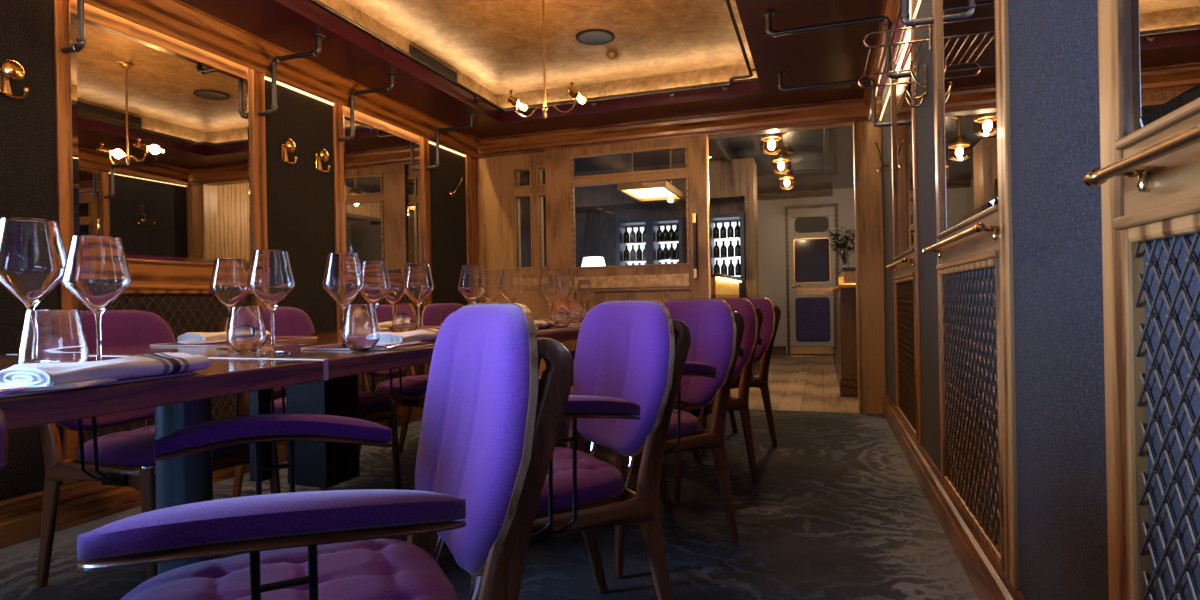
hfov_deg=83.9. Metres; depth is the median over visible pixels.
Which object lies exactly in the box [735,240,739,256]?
wine bottle
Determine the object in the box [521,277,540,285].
trim
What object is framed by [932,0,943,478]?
trim
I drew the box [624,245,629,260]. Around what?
wine bottle
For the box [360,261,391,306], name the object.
wine glass
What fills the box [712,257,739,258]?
shelf
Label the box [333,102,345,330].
trim
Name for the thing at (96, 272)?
wine glass
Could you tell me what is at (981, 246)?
trim
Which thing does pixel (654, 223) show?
shelf
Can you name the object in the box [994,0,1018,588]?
trim
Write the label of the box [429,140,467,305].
wall panel
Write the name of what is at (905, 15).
pipe rail
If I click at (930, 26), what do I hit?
luggage rack
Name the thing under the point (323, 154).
coat hook
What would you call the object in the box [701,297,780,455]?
armchair
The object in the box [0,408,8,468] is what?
armchair
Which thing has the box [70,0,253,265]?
wall mirror
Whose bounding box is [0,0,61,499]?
wall panel
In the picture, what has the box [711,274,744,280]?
countertop
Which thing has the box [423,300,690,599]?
armchair
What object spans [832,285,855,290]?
countertop
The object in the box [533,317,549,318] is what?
placemat
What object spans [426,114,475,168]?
pipe rail
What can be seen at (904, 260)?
grab rail
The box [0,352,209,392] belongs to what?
napkin
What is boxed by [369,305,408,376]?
cushion
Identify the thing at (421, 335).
napkin
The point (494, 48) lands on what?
ceiling
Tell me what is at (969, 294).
lattice panel
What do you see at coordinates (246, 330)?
tumbler
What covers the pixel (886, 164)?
wire hook
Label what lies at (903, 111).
wall mirror
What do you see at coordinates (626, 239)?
wine bottle
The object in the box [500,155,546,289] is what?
trim
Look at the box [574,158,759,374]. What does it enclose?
wall
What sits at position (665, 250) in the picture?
wine bottle
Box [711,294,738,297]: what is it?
countertop
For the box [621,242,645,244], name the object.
shelf
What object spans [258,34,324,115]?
pipe rail
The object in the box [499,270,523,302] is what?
wine glass
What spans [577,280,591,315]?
wine glass
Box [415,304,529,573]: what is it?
cushion
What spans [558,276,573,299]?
wine glass
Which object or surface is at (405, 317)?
tumbler
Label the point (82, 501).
baseboard
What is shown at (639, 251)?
wine bottle
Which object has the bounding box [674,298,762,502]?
armchair
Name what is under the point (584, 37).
grille
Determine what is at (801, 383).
floor
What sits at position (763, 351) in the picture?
cushion
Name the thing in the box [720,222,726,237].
wine bottle
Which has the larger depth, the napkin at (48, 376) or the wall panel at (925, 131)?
the wall panel at (925, 131)
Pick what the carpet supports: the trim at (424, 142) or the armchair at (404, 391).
the armchair at (404, 391)
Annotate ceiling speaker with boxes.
[575,29,614,44]
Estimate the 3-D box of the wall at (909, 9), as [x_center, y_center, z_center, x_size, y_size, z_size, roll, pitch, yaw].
[0.944,-0.438,1.238,0.150,2.580,7.850,-1,0,18]
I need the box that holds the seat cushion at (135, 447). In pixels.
[77,425,249,465]
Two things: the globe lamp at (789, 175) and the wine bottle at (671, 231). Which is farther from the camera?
the wine bottle at (671, 231)
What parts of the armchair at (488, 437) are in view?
leg, leg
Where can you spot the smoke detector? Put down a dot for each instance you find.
(612, 55)
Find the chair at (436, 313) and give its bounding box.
[423,303,463,324]
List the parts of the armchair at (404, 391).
leg, rail, leg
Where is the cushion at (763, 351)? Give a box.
[743,298,772,362]
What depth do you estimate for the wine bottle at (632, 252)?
8.00 m
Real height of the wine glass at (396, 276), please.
0.236 m
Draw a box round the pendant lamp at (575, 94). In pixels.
[507,0,585,117]
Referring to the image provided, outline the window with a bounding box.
[516,168,546,267]
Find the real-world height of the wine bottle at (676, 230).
0.190 m
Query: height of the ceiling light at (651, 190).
0.489 m
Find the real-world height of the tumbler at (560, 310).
0.110 m
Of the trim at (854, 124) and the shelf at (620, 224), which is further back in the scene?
the shelf at (620, 224)
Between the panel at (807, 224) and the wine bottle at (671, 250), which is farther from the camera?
the panel at (807, 224)
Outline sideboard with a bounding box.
[832,285,857,396]
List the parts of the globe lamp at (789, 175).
glass globe, bulb, stem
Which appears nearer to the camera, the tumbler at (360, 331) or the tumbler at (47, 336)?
the tumbler at (47, 336)
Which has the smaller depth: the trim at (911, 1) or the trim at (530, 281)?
the trim at (911, 1)
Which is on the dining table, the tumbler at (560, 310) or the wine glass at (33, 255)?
the wine glass at (33, 255)
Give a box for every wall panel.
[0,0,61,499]
[264,74,336,399]
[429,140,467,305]
[880,77,895,404]
[913,0,940,471]
[1008,0,1108,599]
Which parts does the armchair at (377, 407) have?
leg, rail, leg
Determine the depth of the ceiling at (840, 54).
4.00 m
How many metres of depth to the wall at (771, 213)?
9.96 m
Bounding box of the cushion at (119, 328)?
[60,310,174,429]
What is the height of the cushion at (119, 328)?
0.390 m
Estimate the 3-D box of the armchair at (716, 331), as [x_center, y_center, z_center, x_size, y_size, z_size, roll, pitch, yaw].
[0.151,0.432,2.422,0.593,0.867,0.666,-1,0,-30]
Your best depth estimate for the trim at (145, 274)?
3.10 m
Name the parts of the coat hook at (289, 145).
plate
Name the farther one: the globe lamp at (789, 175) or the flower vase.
the globe lamp at (789, 175)
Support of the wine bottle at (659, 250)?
on the shelf at (654, 223)
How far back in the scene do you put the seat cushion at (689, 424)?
2.28 m
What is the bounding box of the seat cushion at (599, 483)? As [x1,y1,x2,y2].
[536,447,624,513]
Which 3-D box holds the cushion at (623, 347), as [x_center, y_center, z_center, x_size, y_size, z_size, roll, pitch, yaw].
[0.042,0.198,1.781,0.106,0.390,0.515,-1,0,-26]
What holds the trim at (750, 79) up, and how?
attached to the ceiling at (840, 54)
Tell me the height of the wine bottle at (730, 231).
0.190 m
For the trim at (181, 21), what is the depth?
3.57 m
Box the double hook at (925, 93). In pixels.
[904,59,927,107]
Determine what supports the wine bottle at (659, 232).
on the shelf at (654, 223)
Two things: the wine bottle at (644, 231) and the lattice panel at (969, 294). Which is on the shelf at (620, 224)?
the wine bottle at (644, 231)
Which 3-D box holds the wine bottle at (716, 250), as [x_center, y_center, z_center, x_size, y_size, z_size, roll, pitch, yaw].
[1.347,-0.583,7.716,0.076,0.190,0.076,-1,0,18]
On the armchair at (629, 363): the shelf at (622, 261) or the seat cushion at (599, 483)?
the seat cushion at (599, 483)
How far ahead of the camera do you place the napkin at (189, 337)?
1.97 m
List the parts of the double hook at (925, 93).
plate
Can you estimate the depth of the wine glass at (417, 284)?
2.09 m
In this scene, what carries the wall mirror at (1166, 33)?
attached to the wall at (909, 9)
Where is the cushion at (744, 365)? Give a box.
[718,298,754,377]
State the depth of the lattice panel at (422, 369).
4.75 m
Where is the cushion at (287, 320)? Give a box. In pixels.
[262,307,314,393]
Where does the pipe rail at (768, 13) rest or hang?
hanging from the ceiling at (840, 54)
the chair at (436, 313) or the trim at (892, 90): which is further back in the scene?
the chair at (436, 313)
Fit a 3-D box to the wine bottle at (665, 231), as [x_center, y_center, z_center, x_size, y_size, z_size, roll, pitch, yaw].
[0.776,-0.789,7.905,0.076,0.190,0.076,-1,0,18]
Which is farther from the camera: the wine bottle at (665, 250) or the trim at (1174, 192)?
the wine bottle at (665, 250)
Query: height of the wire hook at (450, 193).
0.191 m
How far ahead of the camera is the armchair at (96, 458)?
2.07 m
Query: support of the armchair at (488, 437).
on the carpet
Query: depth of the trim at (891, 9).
3.63 m
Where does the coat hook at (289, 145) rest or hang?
attached to the wall panel at (300, 196)
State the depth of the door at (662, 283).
5.40 m
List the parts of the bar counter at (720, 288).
light strip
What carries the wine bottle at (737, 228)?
on the upper cabinet
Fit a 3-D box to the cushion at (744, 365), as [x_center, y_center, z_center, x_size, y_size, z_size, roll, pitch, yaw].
[0.573,0.188,3.296,0.106,0.390,0.515,-1,0,-33]
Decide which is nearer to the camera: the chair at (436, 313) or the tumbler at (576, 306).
the tumbler at (576, 306)
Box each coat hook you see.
[0,60,28,98]
[281,139,296,163]
[315,149,329,171]
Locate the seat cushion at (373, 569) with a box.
[120,538,458,599]
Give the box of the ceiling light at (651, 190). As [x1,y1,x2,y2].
[617,150,682,201]
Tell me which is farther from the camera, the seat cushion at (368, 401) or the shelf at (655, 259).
the shelf at (655, 259)
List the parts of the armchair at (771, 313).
leg, leg, rail, leg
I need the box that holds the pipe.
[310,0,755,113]
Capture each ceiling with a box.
[180,0,909,137]
[319,0,757,107]
[523,126,853,193]
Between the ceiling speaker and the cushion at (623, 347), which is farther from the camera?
the ceiling speaker
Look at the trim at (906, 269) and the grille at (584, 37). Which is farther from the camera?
the grille at (584, 37)
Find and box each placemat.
[0,371,197,398]
[150,337,317,346]
[301,341,435,350]
[340,326,440,331]
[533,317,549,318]
[536,326,578,331]
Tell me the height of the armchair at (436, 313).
0.867 m
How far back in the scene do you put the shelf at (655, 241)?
7.91 m
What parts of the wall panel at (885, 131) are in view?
light strip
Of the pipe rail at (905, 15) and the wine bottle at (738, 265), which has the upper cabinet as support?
the wine bottle at (738, 265)
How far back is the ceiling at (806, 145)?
7.58 m
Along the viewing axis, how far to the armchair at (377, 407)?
3.03 m
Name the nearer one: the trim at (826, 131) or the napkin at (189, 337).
the napkin at (189, 337)
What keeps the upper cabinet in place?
attached to the wall at (735, 180)
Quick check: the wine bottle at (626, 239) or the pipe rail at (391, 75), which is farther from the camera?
the wine bottle at (626, 239)
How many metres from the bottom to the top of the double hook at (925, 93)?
0.194 m
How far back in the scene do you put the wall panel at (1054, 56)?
1.27 m
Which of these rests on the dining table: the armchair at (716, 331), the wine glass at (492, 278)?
the wine glass at (492, 278)
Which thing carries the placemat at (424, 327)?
on the dining table
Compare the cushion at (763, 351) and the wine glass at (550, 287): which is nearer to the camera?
the wine glass at (550, 287)
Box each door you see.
[545,135,710,406]
[785,203,838,354]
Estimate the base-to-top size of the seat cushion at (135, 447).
0.055 m
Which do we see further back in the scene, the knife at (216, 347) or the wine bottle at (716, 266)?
the wine bottle at (716, 266)
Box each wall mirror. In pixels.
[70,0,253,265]
[343,106,422,273]
[894,13,913,255]
[940,0,997,230]
[1132,0,1199,130]
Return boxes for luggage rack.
[858,14,932,96]
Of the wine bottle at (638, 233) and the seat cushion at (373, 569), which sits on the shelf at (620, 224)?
the wine bottle at (638, 233)
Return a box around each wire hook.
[449,178,462,200]
[875,142,887,172]
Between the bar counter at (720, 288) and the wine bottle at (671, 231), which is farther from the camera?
the wine bottle at (671, 231)
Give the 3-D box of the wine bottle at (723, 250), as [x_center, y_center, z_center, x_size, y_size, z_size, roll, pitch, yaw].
[1.425,-0.585,7.690,0.076,0.190,0.076,-1,0,18]
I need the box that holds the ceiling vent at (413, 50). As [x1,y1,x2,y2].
[409,44,456,80]
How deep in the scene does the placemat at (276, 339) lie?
1.97 m
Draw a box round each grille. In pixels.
[579,32,610,43]
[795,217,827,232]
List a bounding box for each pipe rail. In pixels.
[61,0,85,53]
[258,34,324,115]
[338,72,397,141]
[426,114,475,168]
[761,9,911,79]
[774,71,891,127]
[900,0,933,27]
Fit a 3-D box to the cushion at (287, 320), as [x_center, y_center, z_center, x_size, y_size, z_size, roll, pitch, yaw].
[-1.475,0.227,3.043,0.106,0.390,0.515,-1,0,18]
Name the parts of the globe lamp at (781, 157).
glass globe, bulb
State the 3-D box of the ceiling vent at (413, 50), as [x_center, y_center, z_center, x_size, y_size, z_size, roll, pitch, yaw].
[-1.102,-1.556,4.446,0.015,0.094,0.560,-1,0,18]
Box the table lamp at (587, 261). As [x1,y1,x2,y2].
[582,257,605,266]
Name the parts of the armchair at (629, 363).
leg, leg, rail, rail, leg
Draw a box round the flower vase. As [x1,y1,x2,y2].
[824,226,854,267]
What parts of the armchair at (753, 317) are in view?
leg, leg, rail, leg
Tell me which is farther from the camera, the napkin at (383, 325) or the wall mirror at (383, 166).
the wall mirror at (383, 166)
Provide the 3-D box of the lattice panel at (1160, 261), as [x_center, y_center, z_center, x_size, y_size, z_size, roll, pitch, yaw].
[0.630,0.288,0.535,0.026,0.784,0.910,-1,0,18]
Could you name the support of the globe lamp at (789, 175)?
hanging from the ceiling at (806, 145)
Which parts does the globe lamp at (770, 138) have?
bulb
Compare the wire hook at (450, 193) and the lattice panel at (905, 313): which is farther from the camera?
the wire hook at (450, 193)
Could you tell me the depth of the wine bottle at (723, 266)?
7.66 m
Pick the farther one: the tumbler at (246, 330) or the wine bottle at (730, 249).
the wine bottle at (730, 249)
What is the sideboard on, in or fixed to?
on the floor
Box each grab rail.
[885,258,914,271]
[922,223,997,257]
[1084,124,1199,192]
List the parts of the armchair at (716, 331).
rail, leg, leg, rail, rail, leg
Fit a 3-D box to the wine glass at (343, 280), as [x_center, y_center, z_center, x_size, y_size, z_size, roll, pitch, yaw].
[-0.633,0.003,1.650,0.099,0.236,0.099,-1,0,18]
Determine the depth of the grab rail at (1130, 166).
0.82 m
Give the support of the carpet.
on the floor
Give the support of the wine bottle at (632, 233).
on the shelf at (620, 224)
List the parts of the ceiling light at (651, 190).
frame, lit panel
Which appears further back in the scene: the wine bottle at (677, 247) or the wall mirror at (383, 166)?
the wine bottle at (677, 247)
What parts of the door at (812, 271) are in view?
panel, kick plate, tufted panel, brass plate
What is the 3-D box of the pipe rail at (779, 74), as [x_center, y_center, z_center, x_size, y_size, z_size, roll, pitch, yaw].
[1.427,-1.235,4.113,0.674,0.403,0.068,-1,0,18]
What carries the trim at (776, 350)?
attached to the wall at (771, 213)
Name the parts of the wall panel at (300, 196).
light strip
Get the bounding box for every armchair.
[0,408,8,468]
[18,309,280,587]
[77,303,573,599]
[218,306,400,497]
[342,304,428,453]
[417,303,464,370]
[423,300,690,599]
[555,298,744,577]
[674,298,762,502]
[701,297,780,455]
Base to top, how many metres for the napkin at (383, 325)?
0.034 m
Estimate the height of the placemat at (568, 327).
0.004 m
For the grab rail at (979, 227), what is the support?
attached to the wall at (909, 9)
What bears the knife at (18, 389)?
on the placemat at (7, 395)
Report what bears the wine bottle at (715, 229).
on the upper cabinet
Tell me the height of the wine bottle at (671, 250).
0.190 m
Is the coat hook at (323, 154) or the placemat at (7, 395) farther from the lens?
the coat hook at (323, 154)
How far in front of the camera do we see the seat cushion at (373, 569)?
1.00 m
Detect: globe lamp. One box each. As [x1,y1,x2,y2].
[760,133,782,154]
[771,132,791,174]
[778,150,795,189]
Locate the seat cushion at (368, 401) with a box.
[271,392,390,413]
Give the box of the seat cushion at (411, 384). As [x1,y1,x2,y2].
[376,375,428,393]
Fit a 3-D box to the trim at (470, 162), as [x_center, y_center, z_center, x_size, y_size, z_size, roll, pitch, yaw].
[-1.108,-0.325,5.810,0.040,2.088,0.170,-1,0,18]
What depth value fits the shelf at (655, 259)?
7.85 m
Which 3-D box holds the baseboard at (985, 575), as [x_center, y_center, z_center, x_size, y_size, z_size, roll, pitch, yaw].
[0.879,0.767,1.262,0.030,0.172,7.540,-1,0,18]
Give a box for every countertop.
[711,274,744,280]
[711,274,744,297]
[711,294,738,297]
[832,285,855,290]
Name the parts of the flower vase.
stem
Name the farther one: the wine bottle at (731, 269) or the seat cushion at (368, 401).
the wine bottle at (731, 269)
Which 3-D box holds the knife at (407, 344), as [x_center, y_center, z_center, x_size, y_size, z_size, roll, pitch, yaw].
[-0.474,0.111,1.657,0.015,0.007,0.225,-1,0,13]
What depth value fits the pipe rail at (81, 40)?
2.65 m
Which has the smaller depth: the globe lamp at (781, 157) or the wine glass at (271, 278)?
the wine glass at (271, 278)
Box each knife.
[0,385,37,393]
[215,343,311,348]
[382,341,428,348]
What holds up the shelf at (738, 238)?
attached to the upper cabinet
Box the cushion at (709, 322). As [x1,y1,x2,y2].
[663,299,732,405]
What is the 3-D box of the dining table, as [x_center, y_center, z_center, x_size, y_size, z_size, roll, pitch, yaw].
[-0.703,0.503,2.371,1.022,0.761,4.950,-1,0,21]
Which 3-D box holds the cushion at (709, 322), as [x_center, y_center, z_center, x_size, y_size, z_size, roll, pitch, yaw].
[0.325,0.193,2.527,0.106,0.390,0.515,-1,0,-30]
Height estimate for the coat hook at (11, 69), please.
0.137 m
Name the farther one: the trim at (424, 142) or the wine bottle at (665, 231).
the wine bottle at (665, 231)
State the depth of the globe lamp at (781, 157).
6.59 m
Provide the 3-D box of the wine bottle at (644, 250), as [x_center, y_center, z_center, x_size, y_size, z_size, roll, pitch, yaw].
[0.547,-0.568,7.982,0.076,0.190,0.076,-1,0,18]
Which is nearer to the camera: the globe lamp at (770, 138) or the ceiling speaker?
the ceiling speaker
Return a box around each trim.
[53,0,78,484]
[84,0,479,158]
[127,259,250,289]
[250,69,267,306]
[309,0,758,110]
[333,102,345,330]
[421,137,431,374]
[465,154,478,304]
[477,96,881,157]
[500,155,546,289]
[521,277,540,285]
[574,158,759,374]
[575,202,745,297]
[710,128,829,176]
[757,189,831,354]
[853,120,885,413]
[863,0,900,120]
[890,61,897,408]
[893,248,914,279]
[910,0,921,444]
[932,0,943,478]
[936,205,998,269]
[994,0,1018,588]
[1097,0,1134,599]
[1113,97,1199,229]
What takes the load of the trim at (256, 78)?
attached to the wall
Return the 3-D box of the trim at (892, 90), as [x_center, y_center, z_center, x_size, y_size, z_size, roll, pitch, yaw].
[1.776,-0.380,4.007,0.022,2.088,0.070,-1,0,18]
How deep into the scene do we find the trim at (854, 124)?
4.89 m
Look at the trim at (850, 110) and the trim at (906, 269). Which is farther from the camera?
the trim at (850, 110)
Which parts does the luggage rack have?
rack rod, rack rod, rack rod, rack rod, rack rod, rack rod, rack rod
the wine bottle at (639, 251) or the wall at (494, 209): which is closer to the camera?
the wall at (494, 209)
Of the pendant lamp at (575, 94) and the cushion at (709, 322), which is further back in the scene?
the pendant lamp at (575, 94)
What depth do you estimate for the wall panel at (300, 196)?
3.93 m
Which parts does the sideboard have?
cabinet door, cabinet door, cabinet door, cabinet door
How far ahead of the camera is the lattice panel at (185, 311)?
3.18 m
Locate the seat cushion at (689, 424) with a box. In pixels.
[560,409,699,440]
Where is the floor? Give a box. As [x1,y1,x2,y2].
[730,355,858,412]
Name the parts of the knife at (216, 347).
handle, blade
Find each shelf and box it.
[616,218,649,265]
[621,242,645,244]
[621,260,645,262]
[649,216,686,263]
[654,240,678,243]
[655,259,678,260]
[711,237,739,240]
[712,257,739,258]
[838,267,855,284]
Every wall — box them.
[476,120,884,413]
[519,172,546,266]
[757,188,855,354]
[894,9,909,60]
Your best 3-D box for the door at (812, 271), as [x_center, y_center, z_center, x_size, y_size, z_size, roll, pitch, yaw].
[3.108,-0.294,9.766,0.740,2.210,0.099,-1,0,18]
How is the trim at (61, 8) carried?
attached to the wall
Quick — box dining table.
[0,316,580,574]
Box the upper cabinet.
[710,212,745,280]
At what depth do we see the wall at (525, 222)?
8.08 m
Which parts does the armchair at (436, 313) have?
leg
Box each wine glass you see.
[0,218,66,309]
[61,235,131,360]
[209,258,250,348]
[247,250,294,354]
[322,252,364,347]
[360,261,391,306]
[384,269,404,332]
[402,263,433,329]
[458,265,486,303]
[483,271,500,301]
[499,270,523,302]
[539,270,561,314]
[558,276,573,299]
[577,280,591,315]
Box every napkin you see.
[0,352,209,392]
[177,331,270,343]
[376,329,438,345]
[379,321,392,329]
[534,320,555,329]
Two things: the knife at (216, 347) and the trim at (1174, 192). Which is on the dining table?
the knife at (216, 347)
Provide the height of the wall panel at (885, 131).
2.088 m
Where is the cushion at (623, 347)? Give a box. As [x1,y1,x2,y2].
[571,301,669,455]
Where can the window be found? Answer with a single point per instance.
(517, 198)
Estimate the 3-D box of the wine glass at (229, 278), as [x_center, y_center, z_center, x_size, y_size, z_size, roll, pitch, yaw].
[-0.979,0.009,1.770,0.099,0.236,0.099,-1,0,18]
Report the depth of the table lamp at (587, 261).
7.24 m
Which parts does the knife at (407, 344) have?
handle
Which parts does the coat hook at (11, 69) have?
plate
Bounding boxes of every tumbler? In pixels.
[17,309,88,363]
[226,306,266,352]
[342,304,379,350]
[392,303,417,332]
[550,300,571,326]
[569,300,584,322]
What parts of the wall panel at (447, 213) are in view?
light strip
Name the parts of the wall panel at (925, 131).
light strip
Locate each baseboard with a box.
[0,396,423,548]
[883,391,1025,599]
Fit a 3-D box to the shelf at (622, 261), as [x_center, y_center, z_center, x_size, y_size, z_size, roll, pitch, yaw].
[0.443,-0.465,8.039,0.320,0.010,0.220,-1,0,18]
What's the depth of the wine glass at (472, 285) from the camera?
2.24 m
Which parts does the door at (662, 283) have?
bead moulding, panel, handle, handle plate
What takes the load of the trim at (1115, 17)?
attached to the wall at (909, 9)
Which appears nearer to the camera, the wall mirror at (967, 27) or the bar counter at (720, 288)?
the wall mirror at (967, 27)
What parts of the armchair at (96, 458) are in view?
leg, rail, rail, leg, rail, leg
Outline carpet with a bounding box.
[0,407,978,599]
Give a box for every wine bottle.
[623,227,629,242]
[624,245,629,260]
[630,227,635,241]
[630,245,635,260]
[636,227,641,241]
[636,245,642,259]
[642,226,645,241]
[643,244,645,259]
[656,226,661,240]
[657,244,662,259]
[662,225,667,240]
[663,244,668,258]
[668,225,673,240]
[669,243,674,258]
[674,225,678,239]
[675,243,678,258]
[713,222,719,238]
[713,241,719,257]
[714,260,719,273]
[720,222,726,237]
[720,241,726,256]
[721,260,726,274]
[727,222,733,237]
[727,241,733,256]
[728,259,734,275]
[734,221,739,237]
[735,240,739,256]
[735,259,740,275]
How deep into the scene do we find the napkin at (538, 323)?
2.55 m
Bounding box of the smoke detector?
[606,52,618,59]
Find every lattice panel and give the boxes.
[75,289,257,467]
[350,293,427,391]
[894,275,917,440]
[939,257,1004,571]
[1120,213,1199,599]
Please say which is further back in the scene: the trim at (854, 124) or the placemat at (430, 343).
the trim at (854, 124)
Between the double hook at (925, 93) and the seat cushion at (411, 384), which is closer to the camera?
the double hook at (925, 93)
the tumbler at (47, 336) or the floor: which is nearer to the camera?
the tumbler at (47, 336)
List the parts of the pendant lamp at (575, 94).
bulb glass, arm, rod, arm, bulb glass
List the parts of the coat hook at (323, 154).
plate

